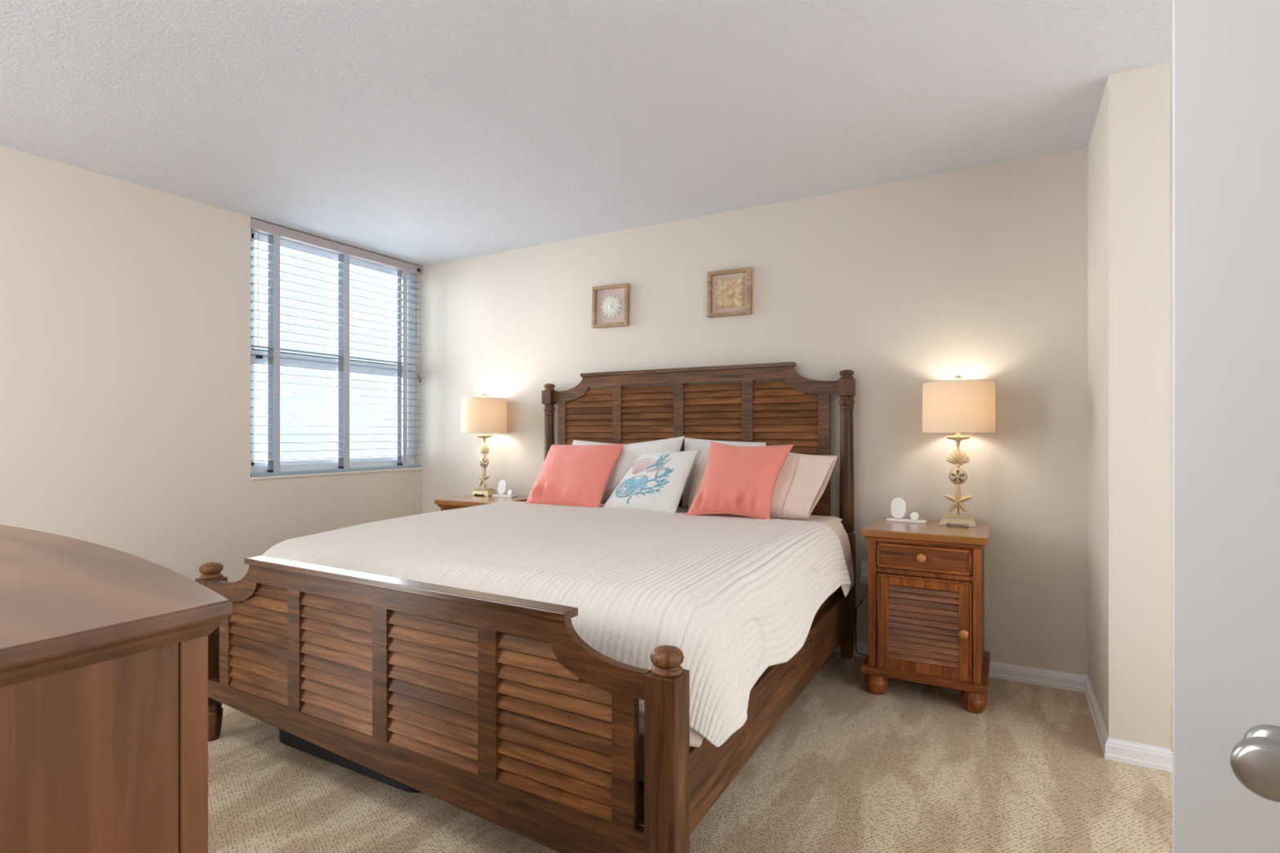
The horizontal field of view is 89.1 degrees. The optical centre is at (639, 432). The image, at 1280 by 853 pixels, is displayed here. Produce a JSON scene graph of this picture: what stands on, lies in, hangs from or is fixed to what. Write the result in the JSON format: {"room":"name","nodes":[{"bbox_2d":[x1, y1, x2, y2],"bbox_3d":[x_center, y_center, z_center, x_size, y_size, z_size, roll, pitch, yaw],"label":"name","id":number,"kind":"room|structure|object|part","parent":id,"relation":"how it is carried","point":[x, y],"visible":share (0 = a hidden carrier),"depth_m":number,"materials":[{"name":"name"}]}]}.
{"room":"bedroom","nodes":[
{"label":"bedroom","id":0,"kind":"room"},
{"bbox_2d":[0,145,422,582],"bbox_3d":[-2.720,-0.058,3.249,0.140,2.440,4.050,0,0,29],"label":"wall","id":1,"kind":"structure","parent":0,"point":[125,306],"depth_m":3.35,"materials":[{"name":"beige paint"}]},
{"bbox_2d":[250,231,423,479],"bbox_3d":[-2.034,-0.501,4.440,0.137,1.555,1.300,0,0,29],"label":"window","id":2,"kind":"structure","parent":1,"relation":"in","point":[325,464],"depth_m":4.40,"materials":[{"name":"white metal"}]},
{"bbox_2d":[250,217,422,476],"bbox_3d":[-2.005,-0.505,4.423,0.079,1.534,1.294,0,0,29],"label":"window blind","id":3,"kind":"object","parent":2,"relation":"attached to","point":[274,233],"visible":0.95,"depth_m":4.39,"materials":[{"name":"white painted wood"},{"name":"grey cloth tape"}]},
{"bbox_3d":[-2.279,-0.858,3.884,0.004,0.720,0.003,0,0,29],"label":"lift cord","id":4,"kind":"part","parent":3,"relation":"part of","materials":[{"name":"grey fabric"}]},
{"bbox_3d":[-2.011,0.252,4.427,0.052,0.020,1.284,0,0,29],"label":"rail","id":5,"kind":"part","parent":3,"relation":"part of","materials":[{"name":"white plastic"}]},
{"bbox_3d":[-2.034,0.270,4.440,0.137,0.014,1.300,0,0,29],"label":"sill","id":6,"kind":"part","parent":2,"relation":"part of","materials":[{"name":"white paint"}]},
{"bbox_2d":[0,0,1172,266],"bbox_3d":[0.016,-1.328,1.790,6.340,0.100,4.190,0,0,29],"label":"ceiling","id":7,"kind":"structure","parent":0,"point":[417,132],"depth_m":2.48,"materials":[{"name":"white paint"}]},
{"bbox_2d":[208,652,1172,852],"bbox_3d":[0.016,1.212,1.790,6.340,0.100,4.190,0,0,29],"label":"floor","id":8,"kind":"structure","parent":0,"point":[847,768],"depth_m":2.12,"materials":[{"name":"carpet"}]},
{"bbox_2d":[0,524,232,852],"bbox_3d":[-1.276,0.672,0.981,1.720,0.980,0.579,0,0,29],"label":"dresser","id":9,"kind":"object","parent":8,"relation":"on","point":[104,650],"visible":1,"depth_m":0.64,"materials":[{"name":"brown wood"}]},
{"bbox_3d":[-0.589,0.645,0.503,0.010,0.853,0.416,0,0,29],"label":"panel","id":10,"kind":"part","parent":9,"relation":"part of","materials":[{"name":"brown wood"}]},
{"bbox_2d":[279,728,422,792],"bbox_3d":[-0.917,1.098,2.487,0.820,0.123,0.524,0,0,29],"label":"case","id":11,"kind":"object","parent":8,"relation":"on","point":[286,738],"visible":0.15,"depth_m":2.27,"materials":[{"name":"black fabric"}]},
{"bbox_2d":[434,493,528,511],"bbox_3d":[-0.985,0.794,4.272,0.500,0.735,0.505,0,0,29],"label":"nightstand","id":12,"kind":"object","parent":8,"relation":"on","point":[452,503],"visible":0.06,"depth_m":4.14,"materials":[{"name":"brown wood"}]},
{"bbox_3d":[-0.981,0.467,4.278,0.466,0.017,0.481,0,0,29],"label":"molding","id":13,"kind":"part","parent":12,"relation":"part of","materials":[{"name":"brown wood"}]},
{"bbox_2d":[461,394,506,496],"bbox_3d":[-1.065,0.080,4.446,0.310,0.694,0.310,0,0,29],"label":"table lamp","id":14,"kind":"object","parent":12,"relation":"on","point":[483,415],"visible":1,"depth_m":4.33,"materials":[{"name":"beige fabric"}]},
{"bbox_3d":[-1.065,-0.117,4.446,0.306,0.232,0.306,0,0,29],"label":"lamp shade","id":15,"kind":"part","parent":14,"relation":"part of","materials":[{"name":"white fabric"}]},
{"bbox_3d":[-1.065,0.028,4.446,0.102,0.027,0.102,0,0,29],"label":"drip dish","id":16,"kind":"part","parent":14,"relation":"part of","materials":[{"name":"beige metal"}]},
{"bbox_2d":[491,480,517,497],"bbox_3d":[-0.908,0.372,4.358,0.176,0.110,0.069,0,0,29],"label":"charging stand","id":17,"kind":"object","parent":12,"relation":"on","point":[502,484],"visible":1,"depth_m":4.38,"materials":[{"name":"white plastic"}]},
{"bbox_2d":[195,361,855,852],"bbox_3d":[-0.270,0.390,2.897,2.035,1.543,2.224,0,0,29],"label":"bed","id":18,"kind":"object","parent":8,"relation":"on","point":[492,708],"visible":0.64,"depth_m":1.90,"materials":[{"name":"brown wood"}]},
{"bbox_3d":[-1.628,0.856,2.470,0.079,0.612,0.079,0,0,29],"label":"foot post","id":19,"kind":"part","parent":18,"relation":"part of","materials":[{"name":"brown wood"}]},
{"bbox_3d":[-1.322,0.721,2.266,0.368,0.398,0.020,0,0,30],"label":"louver panel","id":20,"kind":"part","parent":18,"relation":"part of","materials":[{"name":"brown wood"}]},
{"bbox_3d":[-0.954,0.721,2.054,0.371,0.398,0.020,0,0,30],"label":"louver panel","id":21,"kind":"part","parent":18,"relation":"part of","materials":[{"name":"brown wood"}]},
{"bbox_3d":[-0.768,0.447,1.949,1.384,0.021,0.060,0,0,30],"label":"cap rail","id":22,"kind":"part","parent":18,"relation":"part of","materials":[{"name":"brown wood"}]},
{"bbox_3d":[-0.795,0.749,1.960,1.878,0.585,0.026,0,0,30],"label":"footboard","id":23,"kind":"part","parent":18,"relation":"part of","materials":[{"name":"brown wood"}]},
{"bbox_3d":[-0.584,0.721,1.840,0.371,0.398,0.020,0,0,30],"label":"louver panel","id":24,"kind":"part","parent":18,"relation":"part of","materials":[{"name":"brown wood"}]},
{"bbox_3d":[-0.600,0.441,4.307,0.077,1.441,0.077,0,0,29],"label":"head post","id":25,"kind":"part","parent":18,"relation":"part of","materials":[{"name":"brown wood"}]},
{"bbox_3d":[-0.216,0.721,1.627,0.368,0.398,0.020,0,0,30],"label":"louver panel","id":26,"kind":"part","parent":18,"relation":"part of","materials":[{"name":"brown wood"}]},
{"bbox_3d":[-0.324,0.171,4.162,0.368,0.912,0.020,0,0,29],"label":"louver panel","id":27,"kind":"part","parent":18,"relation":"part of","materials":[{"name":"brown wood"}]},
{"bbox_2d":[639,734,644,782],"bbox_3d":[-0.265,0.841,2.963,1.790,0.190,1.890,0,0,29],"label":"box spring","id":28,"kind":"object","parent":18,"relation":"on","point":[641,737],"visible":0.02,"depth_m":1.73,"materials":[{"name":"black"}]},
{"bbox_3d":[-0.262,0.609,2.967,1.800,0.274,1.880,0,0,29],"label":"mattress","id":29,"kind":"object","parent":28,"relation":"on","visible":0},
{"bbox_2d":[244,501,851,747],"bbox_3d":[-0.327,0.590,2.748,2.082,0.385,1.598,0,0,29],"label":"quilt","id":30,"kind":"object","parent":29,"relation":"on","point":[740,597],"visible":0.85,"depth_m":2.19,"materials":[{"name":"white fabric"}]},
{"bbox_2d":[525,444,624,507],"bbox_3d":[-0.383,0.241,3.752,0.560,0.358,0.254,0,0,29],"label":"throw pillow","id":31,"kind":"object","parent":30,"relation":"on","point":[571,475],"visible":0.94,"depth_m":3.68,"materials":[{"name":"pink fabric"}]},
{"bbox_2d":[603,450,697,513],"bbox_3d":[0.041,0.257,3.496,0.514,0.330,0.215,0,0,29],"label":"throw pillow","id":32,"kind":"object","parent":30,"relation":"on","point":[655,482],"visible":0.97,"depth_m":3.42,"materials":[{"name":"white fabric"}]},
{"bbox_2d":[686,441,794,519],"bbox_3d":[0.494,0.234,3.228,0.482,0.380,0.269,0,0,29],"label":"throw pillow","id":33,"kind":"object","parent":30,"relation":"on","point":[737,480],"visible":0.98,"depth_m":3.18,"materials":[{"name":"pink fabric"}]},
{"bbox_2d":[600,503,854,747],"bbox_3d":[-0.243,0.603,2.909,2.053,0.375,1.953,0,0,29],"label":"sheet","id":34,"kind":"object","parent":29,"relation":"on","point":[696,739],"visible":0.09,"depth_m":3.10,"materials":[{"name":"beige fabric"}]},
{"bbox_2d":[572,440,625,444],"bbox_3d":[-0.206,0.230,3.965,0.780,0.372,0.131,0,0,29],"label":"pillow","id":35,"kind":"object","parent":34,"relation":"on","point":[575,442],"visible":0.06,"depth_m":4.06,"materials":[{"name":"white fabric"}]},
{"bbox_2d":[600,435,684,503],"bbox_3d":[-0.100,0.216,3.740,0.705,0.399,0.221,0,0,29],"label":"pillow","id":36,"kind":"object","parent":34,"relation":"on","point":[630,453],"visible":0.34,"depth_m":3.68,"materials":[{"name":"white fabric"}]},
{"bbox_2d":[681,437,765,506],"bbox_3d":[0.486,0.221,3.558,0.575,0.389,0.151,0,0,29],"label":"pillow","id":37,"kind":"object","parent":34,"relation":"on","point":[691,444],"visible":0.18,"depth_m":3.63,"materials":[{"name":"white fabric"}]},
{"bbox_2d":[687,449,837,519],"bbox_3d":[0.607,0.259,3.330,0.754,0.342,0.248,0,0,29],"label":"pillow","id":38,"kind":"object","parent":34,"relation":"on","point":[802,479],"visible":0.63,"depth_m":3.20,"materials":[{"name":"beige fabric"}]},
{"bbox_3d":[0.047,0.171,3.953,0.371,0.912,0.020,0,0,29],"label":"louver panel","id":39,"kind":"part","parent":18,"relation":"part of","materials":[{"name":"brown wood"}]},
{"bbox_3d":[0.062,0.856,1.493,0.079,0.612,0.079,0,0,29],"label":"foot post","id":40,"kind":"part","parent":18,"relation":"part of","materials":[{"name":"brown wood"}]},
{"bbox_3d":[0.234,-0.370,3.850,1.384,0.022,0.060,0,0,29],"label":"cap rail","id":41,"kind":"part","parent":18,"relation":"part of","materials":[{"name":"brown wood"}]},
{"bbox_3d":[0.231,0.191,3.849,1.855,1.102,0.026,0,0,29],"label":"headboard","id":42,"kind":"part","parent":18,"relation":"part of","materials":[{"name":"brown wood"}]},
{"bbox_3d":[0.419,0.171,3.744,0.371,0.912,0.020,0,0,29],"label":"louver panel","id":43,"kind":"part","parent":18,"relation":"part of","materials":[{"name":"brown wood"}]},
{"bbox_3d":[0.557,0.913,2.443,0.035,0.207,2.060,0,0,29],"label":"rail","id":44,"kind":"part","parent":18,"relation":"part of","materials":[{"name":"brown wood"}]},
{"bbox_3d":[0.790,0.171,3.535,0.368,0.912,0.020,0,0,29],"label":"louver panel","id":45,"kind":"part","parent":18,"relation":"part of","materials":[{"name":"brown wood"}]},
{"bbox_3d":[1.071,0.441,3.367,0.077,1.441,0.077,0,0,29],"label":"head post","id":46,"kind":"part","parent":18,"relation":"part of","materials":[{"name":"brown wood"}]},
{"bbox_2d":[854,594,866,656],"bbox_3d":[1.163,0.994,3.362,0.103,0.317,0.011,0,0,29],"label":"power cord","id":47,"kind":"object","parent":8,"relation":"on","point":[865,594],"visible":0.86,"depth_m":3.38,"materials":[{"name":"black plastic"}]},
{"bbox_2d":[860,516,990,713],"bbox_3d":[1.315,0.794,2.978,0.500,0.735,0.505,0,0,29],"label":"nightstand","id":48,"kind":"object","parent":8,"relation":"on","point":[926,580],"visible":1,"depth_m":2.79,"materials":[{"name":"brown wood"}]},
{"bbox_2d":[885,497,926,523],"bbox_3d":[1.279,0.372,3.127,0.176,0.110,0.069,0,0,29],"label":"charging stand","id":49,"kind":"object","parent":48,"relation":"on","point":[898,505],"visible":1,"depth_m":3.15,"materials":[{"name":"white plastic"}]},
{"bbox_3d":[1.200,0.534,2.771,0.039,0.039,0.032,0,0,29],"label":"knob","id":50,"kind":"part","parent":48,"relation":"part of","materials":[{"name":"orange wood"}]},
{"bbox_3d":[1.215,0.826,2.792,0.282,0.323,0.016,0,0,29],"label":"louver panel","id":51,"kind":"part","parent":48,"relation":"part of","materials":[{"name":"brown wood"}]},
{"bbox_3d":[1.320,0.467,2.983,0.466,0.017,0.481,0,0,29],"label":"molding","id":52,"kind":"part","parent":48,"relation":"part of","materials":[{"name":"brown wood"}]},
{"bbox_3d":[1.214,0.539,2.790,0.374,0.106,0.024,0,0,29],"label":"drawer","id":53,"kind":"part","parent":48,"relation":"part of","materials":[{"name":"brown wood"}]},
{"bbox_3d":[1.214,0.830,2.791,0.374,0.419,0.026,0,0,29],"label":"door","id":54,"kind":"part","parent":48,"relation":"part of","materials":[{"name":"brown wood"}]},
{"bbox_2d":[922,375,995,527],"bbox_3d":[1.475,0.080,3.017,0.310,0.694,0.310,0,0,29],"label":"table lamp","id":55,"kind":"object","parent":48,"relation":"on","point":[958,406],"visible":1,"depth_m":2.92,"materials":[{"name":"linen"},{"name":"pale antique gold paint"},{"name":"brass"}]},
{"bbox_3d":[1.479,0.174,3.024,0.009,0.414,0.009,0,0,29],"label":"stem","id":56,"kind":"part","parent":55,"relation":"part of","materials":[{"name":"beige ceramic"}]},
{"bbox_2d":[955,432,960,436],"bbox_3d":[1.475,-0.031,3.017,0.028,0.095,0.028,0,0,29],"label":"socket","id":57,"kind":"object","parent":55,"relation":"attached to","point":[957,434],"depth_m":3.01,"materials":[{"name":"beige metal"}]},
{"bbox_3d":[1.475,0.028,3.017,0.102,0.027,0.102,0,0,29],"label":"drip dish","id":58,"kind":"part","parent":55,"relation":"part of","materials":[{"name":"beige metal"}]},
{"bbox_3d":[1.475,-0.117,3.017,0.306,0.232,0.306,0,0,29],"label":"lamp shade","id":59,"kind":"part","parent":55,"relation":"part of","materials":[{"name":"white fabric"}]},
{"bbox_3d":[1.340,0.832,2.692,0.039,0.039,0.032,0,0,29],"label":"knob","id":60,"kind":"part","parent":48,"relation":"part of","materials":[{"name":"orange wood"}]},
{"bbox_2d":[1172,0,1279,852],"bbox_3d":[0.697,0.141,0.295,0.092,2.018,0.720,0,0,-41],"label":"door","id":61,"kind":"structure","parent":8,"relation":"on","point":[1226,53],"depth_m":0.55,"materials":[{"name":"grey paint"}]},
{"bbox_3d":[0.492,0.257,0.506,0.057,0.045,0.045,0,0,-41],"label":"knob","id":62,"kind":"part","parent":61,"relation":"part of","materials":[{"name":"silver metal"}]},
{"bbox_2d":[414,132,1172,706],"bbox_3d":[1.009,-0.058,3.554,6.340,2.440,0.140,0,0,29],"label":"wall","id":63,"kind":"structure","parent":0,"point":[980,273],"depth_m":3.35,"materials":[{"name":"beige paint"}]},
{"bbox_2d":[591,283,630,328],"bbox_3d":[-0.187,-0.805,4.128,0.270,0.270,0.031,0,0,29],"label":"wall plaque","id":64,"kind":"object","parent":63,"relation":"attached to","point":[610,303],"visible":1,"depth_m":4.13,"materials":[{"name":"brown wood"}]},
{"bbox_2d":[600,293,622,319],"bbox_3d":[-0.186,-0.805,4.129,0.164,0.161,0.018,0,0,29],"label":"flower","id":65,"kind":"object","parent":64,"relation":"on","point":[611,303],"depth_m":4.13,"materials":[{"name":"white plant"}]},
{"bbox_2d":[706,266,752,317],"bbox_3d":[0.513,-0.804,3.734,0.267,0.267,0.031,0,0,29],"label":"wall plaque","id":66,"kind":"object","parent":63,"relation":"attached to","point":[729,291],"visible":1,"depth_m":3.73,"materials":[{"name":"brown wood"}]},
{"bbox_2d":[861,560,868,583],"bbox_3d":[1.184,0.725,3.372,0.072,0.116,0.006,0,0,29],"label":"wall outlet","id":67,"kind":"object","parent":63,"relation":"attached to","point":[864,565],"visible":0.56,"depth_m":3.38,"materials":[{"name":"white plastic"}]},
{"bbox_2d":[860,573,868,583],"bbox_3d":[1.171,0.752,3.358,0.058,0.044,0.030,0,0,29],"label":"plug adapter","id":68,"kind":"object","parent":67,"relation":"attached to","point":[864,577],"visible":0.6,"depth_m":3.35,"materials":[{"name":"white plastic"}]},
{"bbox_2d":[859,582,868,601],"bbox_3d":[1.173,0.961,3.339,0.089,0.381,0.020,0,0,29],"label":"cord","id":69,"kind":"object","parent":68,"relation":"hanging from","point":[864,583],"visible":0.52,"depth_m":3.35,"materials":[{"name":"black plastic"}]},
{"bbox_2d":[833,640,1087,693],"bbox_3d":[0.167,1.125,3.940,4.213,0.074,0.014,0,0,29],"label":"baseboard","id":70,"kind":"structure","parent":63,"relation":"attached to","point":[1035,676],"depth_m":3.01,"materials":[{"name":"white paint"}]},
{"bbox_2d":[1088,61,1169,748],"bbox_3d":[1.915,-0.058,2.575,0.172,2.440,0.678,0,0,29],"label":"wall","id":71,"kind":"structure","parent":0,"point":[1129,145],"depth_m":2.29,"materials":[{"name":"beige paint"}]},
{"bbox_2d":[1084,675,1108,757],"bbox_3d":[1.830,1.125,2.615,0.014,0.074,0.692,0,0,29],"label":"baseboard","id":72,"kind":"structure","parent":71,"relation":"attached to","point":[1101,732],"depth_m":2.56,"materials":[{"name":"white paint"}]},
{"bbox_2d":[1104,737,1172,772],"bbox_3d":[1.745,1.125,2.274,0.200,0.074,0.014,0,0,29],"label":"baseboard","id":73,"kind":"structure","parent":71,"relation":"attached to","point":[1156,757],"depth_m":2.27,"materials":[{"name":"white paint"}]}
]}

